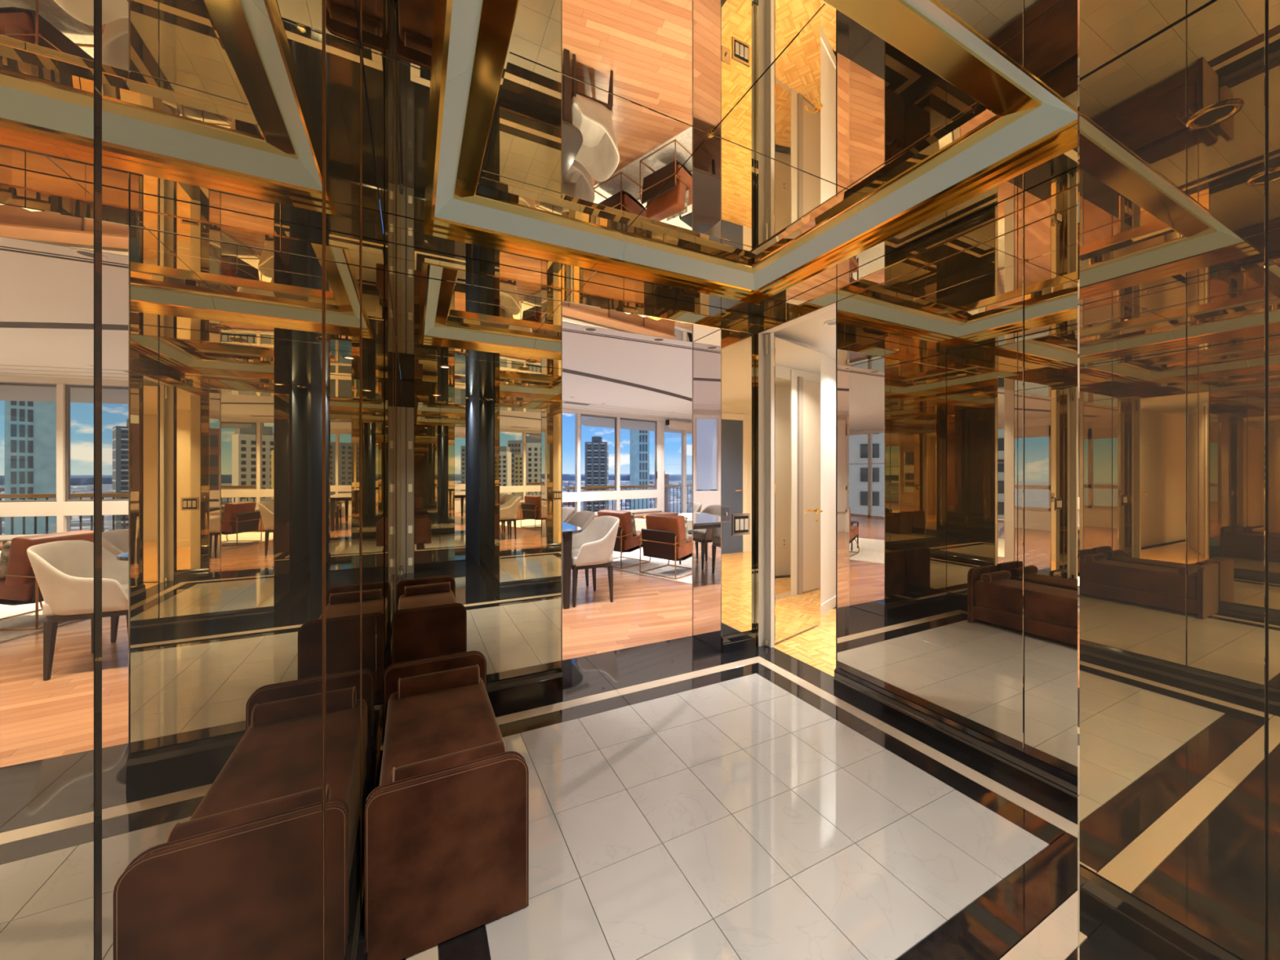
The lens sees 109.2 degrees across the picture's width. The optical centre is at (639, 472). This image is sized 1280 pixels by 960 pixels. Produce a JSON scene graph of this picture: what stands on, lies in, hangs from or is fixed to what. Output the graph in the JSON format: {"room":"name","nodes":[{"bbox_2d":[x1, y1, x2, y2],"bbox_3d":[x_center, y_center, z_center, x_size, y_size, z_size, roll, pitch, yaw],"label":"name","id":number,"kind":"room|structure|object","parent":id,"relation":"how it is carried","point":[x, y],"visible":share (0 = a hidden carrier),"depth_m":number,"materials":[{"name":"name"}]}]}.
{"room":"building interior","nodes":[
{"label":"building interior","id":0,"kind":"room"},
{"bbox_2d":[0,0,384,959],"bbox_3d":[-0.493,0.036,0.564,0.122,2.550,4.150,0,0,-27],"label":"wall","id":1,"kind":"structure","parent":0,"point":[192,242],"depth_m":0.29,"materials":[{"name":"gold"}]},
{"bbox_2d":[353,712,383,959],"bbox_3d":[-0.429,1.254,0.596,0.026,0.115,3.950,0,0,-27],"label":"baseboard","id":2,"kind":"structure","parent":1,"relation":"attached to","point":[360,953],"depth_m":1.23,"materials":[{"name":"black stone"}]},
{"bbox_2d":[382,235,755,712],"bbox_3d":[-0.342,0.036,3.061,2.588,2.550,0.383,0,0,-27],"label":"wall","id":3,"kind":"structure","parent":0,"point":[473,348],"depth_m":2.62,"materials":[{"name":"gold metal"}]},
{"bbox_2d":[486,668,563,704],"bbox_3d":[-0.896,1.254,2.556,0.946,0.115,0.026,0,0,-27],"label":"baseboard","id":4,"kind":"structure","parent":3,"relation":"attached to","point":[509,689],"depth_m":2.66,"materials":[{"name":"black stone"}]},
{"bbox_2d":[562,301,720,342],"bbox_3d":[-0.028,-1.052,3.218,1.196,0.006,0.377,0,0,-27],"label":"mirror","id":5,"kind":"object","parent":3,"relation":"attached to","point":[588,313],"depth_m":3.17,"materials":[{"name":"brown mirror"}]},
{"bbox_2d":[693,329,720,651],"bbox_3d":[0.511,0.131,3.488,0.006,2.357,0.377,0,0,-27],"label":"mirror","id":6,"kind":"object","parent":3,"relation":"attached to","point":[706,348],"depth_m":3.47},
{"bbox_2d":[721,506,730,521],"bbox_3d":[0.632,0.304,3.327,0.080,0.110,0.016,0,0,-27],"label":"light switch","id":7,"kind":"object","parent":3,"relation":"attached to","point":[726,511],"visible":1,"depth_m":3.33,"materials":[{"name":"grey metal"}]},
{"bbox_2d":[721,630,757,653],"bbox_3d":[0.740,1.254,3.375,0.315,0.115,0.026,0,0,-27],"label":"baseboard","id":8,"kind":"structure","parent":3,"relation":"attached to","point":[736,642],"depth_m":3.36,"materials":[{"name":"black stone"}]},
{"bbox_2d":[732,513,750,535],"bbox_3d":[0.757,0.386,3.391,0.164,0.160,0.013,0,0,-27],"label":"rocker switch","id":9,"kind":"object","parent":3,"relation":"attached to","point":[740,522],"visible":1,"depth_m":3.39,"materials":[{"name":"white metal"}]},
{"bbox_2d":[562,322,692,421],"bbox_3d":[-0.620,-1.287,6.938,13.108,0.104,7.002,0,0,-27],"label":"ceiling","id":10,"kind":"structure","parent":0,"point":[630,373],"depth_m":5.68,"materials":[{"name":"white paint"}]},
{"bbox_2d":[562,400,591,405],"bbox_3d":[-1.127,-1.234,8.103,0.560,0.010,0.180,0,0,-39],"label":"ceiling vent","id":11,"kind":"object","parent":10,"relation":"in","point":[564,402],"visible":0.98,"depth_m":8.10,"materials":[{"name":"silver metal"}]},
{"bbox_2d":[582,326,598,332],"bbox_3d":[-0.426,-1.235,3.925,0.135,0.006,0.135,0,0,-27],"label":"recessed light","id":12,"kind":"object","parent":10,"relation":"in","point":[588,329],"visible":1,"depth_m":3.92,"materials":[{"name":"white paint"}]},
{"bbox_2d":[651,337,666,342],"bbox_3d":[0.174,-1.235,4.225,0.135,0.006,0.135,0,0,-27],"label":"recessed light","id":13,"kind":"object","parent":10,"relation":"in","point":[656,339],"visible":1,"depth_m":4.22,"materials":[{"name":"white paint"}]},
{"bbox_2d":[355,0,1077,315],"bbox_3d":[1.136,-1.342,0.178,2.650,0.294,6.099,0,0,-27],"label":"ceiling","id":14,"kind":"structure","parent":0,"point":[750,157],"depth_m":1.77,"materials":[{"name":"gold metal"}]},
{"bbox_2d":[355,0,434,71],"bbox_3d":[-0.527,-1.203,0.966,0.181,0.008,0.798,0,0,-27],"label":"mirror","id":15,"kind":"object","parent":14,"relation":"attached to","point":[401,33],"depth_m":1.24,"materials":[{"name":"brown mirror"}]},
{"bbox_2d":[361,47,431,232],"bbox_3d":[-0.934,-1.203,1.780,0.181,0.008,1.018,0,0,-27],"label":"mirror","id":16,"kind":"object","parent":14,"relation":"attached to","point":[398,90],"depth_m":1.61,"materials":[{"name":"brown mirror"}]},
{"bbox_2d":[382,224,595,281],"bbox_3d":[-0.788,-1.203,2.524,1.108,0.008,0.178,0,0,-27],"label":"mirror","id":17,"kind":"object","parent":14,"relation":"attached to","point":[436,240],"depth_m":2.48,"materials":[{"name":"brown mirror"}]},
{"bbox_2d":[479,52,707,225],"bbox_3d":[-0.249,-1.382,2.014,0.809,0.006,0.772,0,0,-27],"label":"mirror","id":18,"kind":"object","parent":14,"relation":"attached to","point":[560,140],"depth_m":1.92,"materials":[{"name":"gold mirror"}]},
{"bbox_2d":[510,0,824,132],"bbox_3d":[0.060,-1.382,1.397,0.809,0.006,0.602,0,0,-27],"label":"mirror","id":19,"kind":"object","parent":14,"relation":"attached to","point":[688,64],"depth_m":1.47,"materials":[{"name":"gold mirror"}]},
{"bbox_2d":[586,271,771,315],"bbox_3d":[0.311,-1.203,3.075,1.348,0.008,0.178,0,0,-27],"label":"mirror","id":20,"kind":"object","parent":14,"relation":"attached to","point":[628,280],"depth_m":3.00,"materials":[{"name":"brown mirror"}]},
{"bbox_2d":[630,134,855,257],"bbox_3d":[0.504,-1.382,2.391,0.870,0.006,0.772,0,0,-27],"label":"mirror","id":21,"kind":"object","parent":14,"relation":"attached to","point":[728,196],"depth_m":2.30,"materials":[{"name":"mirror"}]},
{"bbox_2d":[757,237,908,306],"bbox_3d":[1.116,-1.203,2.806,0.150,0.008,1.018,0,0,-27],"label":"mirror","id":22,"kind":"object","parent":14,"relation":"attached to","point":[877,247],"depth_m":2.69,"materials":[{"name":"brown mirror"}]},
{"bbox_2d":[712,3,986,191],"bbox_3d":[0.813,-1.382,1.774,0.870,0.006,0.602,0,0,-27],"label":"mirror","id":23,"kind":"object","parent":14,"relation":"attached to","point":[839,107],"depth_m":1.73,"materials":[{"name":"gold mirror"}]},
{"bbox_2d":[893,146,1077,243],"bbox_3d":[1.523,-1.203,1.993,0.150,0.008,0.798,0,0,-27],"label":"mirror","id":24,"kind":"object","parent":14,"relation":"attached to","point":[1057,161],"depth_m":1.95,"materials":[{"name":"brown mirror"}]},
{"bbox_2d":[935,0,1077,109],"bbox_3d":[1.310,-1.203,1.215,1.228,0.008,0.398,0,0,-27],"label":"mirror","id":25,"kind":"object","parent":14,"relation":"attached to","point":[1039,37],"depth_m":1.24,"materials":[{"name":"brown mirror"}]},
{"bbox_2d":[401,567,1077,959],"bbox_3d":[0.877,1.341,3.952,12.906,0.060,13.482,0,0,-27],"label":"floor","id":26,"kind":"structure","parent":0,"point":[689,799],"depth_m":1.72,"materials":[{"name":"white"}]},
{"bbox_2d":[364,650,528,959],"bbox_3d":[-0.727,1.077,1.677,0.424,0.469,0.901,0,0,-27],"label":"bench","id":27,"kind":"object","parent":26,"relation":"on","point":[446,819],"visible":1,"depth_m":1.31,"materials":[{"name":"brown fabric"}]},
{"bbox_2d":[378,677,502,786],"bbox_3d":[-0.727,1.050,1.677,0.388,0.222,0.832,0,0,-27],"label":"seat cushion","id":28,"kind":"object","parent":27,"relation":"on","point":[423,726],"depth_m":1.70,"materials":[{"name":"brown leather"}]},
{"bbox_2d":[562,506,575,522],"bbox_3d":[-1.159,0.891,6.040,0.549,0.840,0.615,0,0,-27],"label":"dining chair","id":29,"kind":"object","parent":26,"relation":"on","point":[567,512],"visible":0.1,"depth_m":6.19,"materials":[{"name":"white fabric"}]},
{"bbox_2d":[562,521,582,608],"bbox_3d":[-1.573,0.935,5.308,1.130,0.752,2.540,0,0,-27],"label":"dining table","id":30,"kind":"object","parent":26,"relation":"on","point":[568,529],"visible":0.23,"depth_m":4.36,"materials":[{"name":"black"}]},
{"bbox_2d":[566,511,595,586],"bbox_3d":[-0.837,0.891,5.396,0.549,0.840,0.615,0,0,-27],"label":"dining chair","id":31,"kind":"object","parent":26,"relation":"on","point":[582,519],"visible":0.13,"depth_m":5.59,"materials":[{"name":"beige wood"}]},
{"bbox_2d":[571,515,619,607],"bbox_3d":[-0.517,0.891,4.757,0.549,0.840,0.615,0,0,-27],"label":"dining chair","id":32,"kind":"object","parent":26,"relation":"on","point":[593,548],"visible":0.83,"depth_m":4.57,"materials":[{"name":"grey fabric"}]},
{"bbox_2d":[571,548,613,565],"bbox_3d":[-0.567,0.869,4.732,0.432,0.085,0.500,0,0,-27],"label":"seat cushion","id":33,"kind":"object","parent":32,"relation":"on","point":[609,559],"depth_m":4.56,"materials":[{"name":"grey fabric"}]},
{"bbox_2d":[594,511,676,519],"bbox_3d":[-0.701,1.099,9.002,3.600,0.425,0.360,0,0,-39],"label":"window ledge","id":34,"kind":"object","parent":26,"relation":"on","point":[637,515],"visible":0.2,"depth_m":9.76,"materials":[{"name":"brown wood"}]},
{"bbox_2d":[606,546,692,584],"bbox_3d":[0.598,1.306,6.997,4.098,0.008,2.499,0,0,41],"label":"rug","id":35,"kind":"object","parent":26,"relation":"on","point":[668,571],"visible":0.07,"depth_m":6.33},
{"bbox_2d":[597,509,650,568],"bbox_3d":[-0.258,0.920,6.566,0.603,0.761,0.703,0,0,41],"label":"lounge chair","id":36,"kind":"object","parent":35,"relation":"on","point":[625,541],"visible":0.56,"depth_m":6.27,"materials":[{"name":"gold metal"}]},
{"bbox_2d":[597,509,633,541],"bbox_3d":[-0.353,0.754,6.456,0.546,0.429,0.199,0,0,41],"label":"cushion","id":37,"kind":"object","parent":36,"relation":"on","point":[625,521],"depth_m":6.27,"materials":[{"name":"leather"}]},
{"bbox_2d":[622,530,642,550],"bbox_3d":[-0.226,0.968,6.602,0.546,0.210,0.567,0,0,41],"label":"seat cushion","id":38,"kind":"object","parent":36,"relation":"on","point":[629,541],"depth_m":6.31,"materials":[{"name":"leather"}]},
{"bbox_2d":[631,513,636,535],"bbox_3d":[-0.189,0.736,6.538,0.330,0.325,0.134,0,0,41],"label":"floral cushion","id":39,"kind":"object","parent":36,"relation":"on","point":[633,518],"visible":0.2,"depth_m":6.43,"materials":[{"name":"fabric"}]},
{"bbox_2d":[635,518,692,536],"bbox_3d":[0.876,1.061,8.573,2.553,0.440,1.097,0,0,-19],"label":"sofa","id":40,"kind":"object","parent":35,"relation":"on","point":[640,523],"visible":0.06,"depth_m":8.05,"materials":[{"name":"beige fabric"}]},
{"bbox_2d":[677,512,692,519],"bbox_3d":[0.957,0.841,8.587,0.400,0.143,0.396,0,0,-12],"label":"cushion","id":41,"kind":"object","parent":40,"relation":"on","point":[689,515],"visible":0.3,"depth_m":8.52,"materials":[{"name":"beige fabric"}]},
{"bbox_2d":[638,513,692,579],"bbox_3d":[0.428,0.920,5.965,0.603,0.761,0.703,0,0,41],"label":"lounge chair","id":42,"kind":"object","parent":35,"relation":"on","point":[664,537],"visible":0.84,"depth_m":5.73,"materials":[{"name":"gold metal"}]},
{"bbox_2d":[645,513,686,547],"bbox_3d":[0.332,0.754,5.856,0.546,0.429,0.199,0,0,41],"label":"cushion","id":43,"kind":"object","parent":42,"relation":"on","point":[659,522],"depth_m":5.71,"materials":[{"name":"leather"}]},
{"bbox_2d":[675,536,692,559],"bbox_3d":[0.459,0.968,6.002,0.546,0.210,0.567,0,0,41],"label":"seat cushion","id":44,"kind":"object","parent":42,"relation":"on","point":[683,548],"depth_m":5.70,"materials":[{"name":"leather"}]},
{"bbox_2d":[684,517,689,542],"bbox_3d":[0.496,0.736,5.938,0.330,0.325,0.134,0,0,41],"label":"floral cushion","id":45,"kind":"object","parent":42,"relation":"on","point":[686,518],"visible":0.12,"depth_m":5.83,"materials":[{"name":"fabric"}]},
{"bbox_2d":[679,529,692,564],"bbox_3d":[0.810,1.072,6.467,0.360,0.460,0.360,0,0,41],"label":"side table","id":46,"kind":"object","parent":35,"relation":"on","point":[690,531],"visible":0.02,"depth_m":6.45,"materials":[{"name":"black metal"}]},
{"bbox_2d":[773,308,835,617],"bbox_3d":[3.710,0.076,3.323,4.790,2.470,3.860,0,0,-27],"label":"wall","id":47,"kind":"structure","parent":0,"point":[811,333],"depth_m":4.26,"materials":[{"name":"white paint"}]},
{"bbox_2d":[823,319,835,326],"bbox_3d":[1.429,-1.105,3.355,0.135,0.006,0.135,0,0,-27],"label":"recessed light","id":48,"kind":"object","parent":47,"relation":"in","point":[831,322],"visible":0.57,"depth_m":3.36,"materials":[{"name":"white paint"}]},
{"bbox_2d":[754,166,1077,777],"bbox_3d":[1.387,0.036,2.528,0.092,2.550,2.880,0,0,-27],"label":"wall","id":49,"kind":"structure","parent":0,"point":[957,344],"depth_m":2.14,"materials":[{"name":"gold"}]},
{"bbox_2d":[764,332,773,648],"bbox_3d":[0.970,0.131,3.427,0.053,2.360,0.060,0,0,-27],"label":"trim","id":50,"kind":"structure","parent":49,"relation":"attached to","point":[769,338],"depth_m":3.41,"materials":[{"name":"white paint"}]},
{"bbox_2d":[773,336,822,644],"bbox_3d":[1.284,0.133,3.666,0.713,2.333,0.110,0,0,-41],"label":"door","id":51,"kind":"structure","parent":49,"relation":"in","point":[797,367],"depth_m":3.64,"materials":[{"name":"white paint"}]},
{"bbox_2d":[833,667,1077,810],"bbox_3d":[1.567,1.254,2.046,0.026,0.115,1.655,0,0,-27],"label":"baseboard","id":52,"kind":"structure","parent":49,"relation":"attached to","point":[1056,784],"depth_m":2.11,"materials":[{"name":"black stone"}]},
{"bbox_2d":[1077,0,1279,959],"bbox_3d":[1.727,0.036,-0.891,2.550,2.550,3.740,0,0,-27],"label":"wall","id":53,"kind":"structure","parent":0,"point":[1179,100],"depth_m":0.56,"materials":[{"name":"gold"}]},
{"bbox_3d":[-0.628,0.036,6.934,13.126,2.550,7.002,0,0,-27],"label":"wall","id":54,"kind":"structure","parent":0,"visible":0},
{"bbox_2d":[562,407,692,516],"bbox_3d":[-1.509,0.036,8.697,13.235,2.550,0.165,0,0,-39],"label":"window","id":55,"kind":"structure","parent":54,"relation":"in","point":[579,495],"depth_m":9.47,"materials":[{"name":"white paint"}]},
{"bbox_2d":[665,419,692,431],"bbox_3d":[1.355,-1.081,10.847,1.920,0.215,0.110,0,0,-39],"label":"roller blind","id":56,"kind":"object","parent":55,"relation":"attached to","point":[673,425],"visible":0.52,"depth_m":10.45,"materials":[{"name":"beige fabric"}]},
{"bbox_2d":[660,421,686,513],"bbox_3d":[2.029,0.076,11.587,4.100,2.470,0.110,0,0,-39],"label":"window","id":57,"kind":"structure","parent":54,"relation":"in","point":[683,433],"depth_m":10.72,"materials":[{"name":"silver metal"}]},
{"label":"outside","id":58,"kind":"structure","parent":0,"visible":0},
{"bbox_3d":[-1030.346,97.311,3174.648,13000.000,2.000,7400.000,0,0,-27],"label":"ground","id":59,"kind":"structure","parent":58,"visible":0},
{"bbox_2d":[584,435,608,511],"bbox_3d":[-39.739,31.524,419.911,20.011,129.574,20.190,0,0,0],"label":"tower","id":60,"kind":"structure","parent":59,"relation":"on","point":[596,451],"depth_m":409.96,"materials":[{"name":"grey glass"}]},
{"bbox_2d":[562,478,692,514],"bbox_3d":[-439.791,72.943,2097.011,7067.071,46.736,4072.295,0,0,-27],"label":"rooftops","id":61,"kind":"object","parent":59,"relation":"on","point":[689,481],"visible":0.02,"depth_m":1358.08,"materials":[{"name":"white"}]},
{"bbox_2d":[562,474,692,480],"bbox_3d":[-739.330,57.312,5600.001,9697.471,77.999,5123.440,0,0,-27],"label":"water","id":62,"kind":"structure","parent":59,"relation":"on","point":[565,477],"depth_m":5400.23,"materials":[{"name":"blue liquid"}]},
{"bbox_2d":[630,429,649,509],"bbox_3d":[-0.242,-1.558,329.850,14.038,195.738,11.531,0,0,0],"label":"glass tower","id":63,"kind":"structure","parent":59,"relation":"on","point":[639,439],"depth_m":324.39,"materials":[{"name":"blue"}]},
{"bbox_2d":[664,471,668,511],"bbox_3d":[13.158,47.756,259.900,6.484,97.110,5.387,0,0,0],"label":"brick block","id":64,"kind":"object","parent":59,"relation":"on","point":[666,476],"visible":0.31,"depth_m":257.43,"materials":[{"name":"brown"}]},
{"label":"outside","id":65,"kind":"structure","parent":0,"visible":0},
{"bbox_2d":[565,416,692,515],"bbox_3d":[0.893,0.056,12.142,5.950,2.810,2.050,0,0,-39],"label":"balcony","id":66,"kind":"object","parent":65,"point":[585,420],"visible":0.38,"depth_m":11.68,"materials":[{"name":"beige metal"}]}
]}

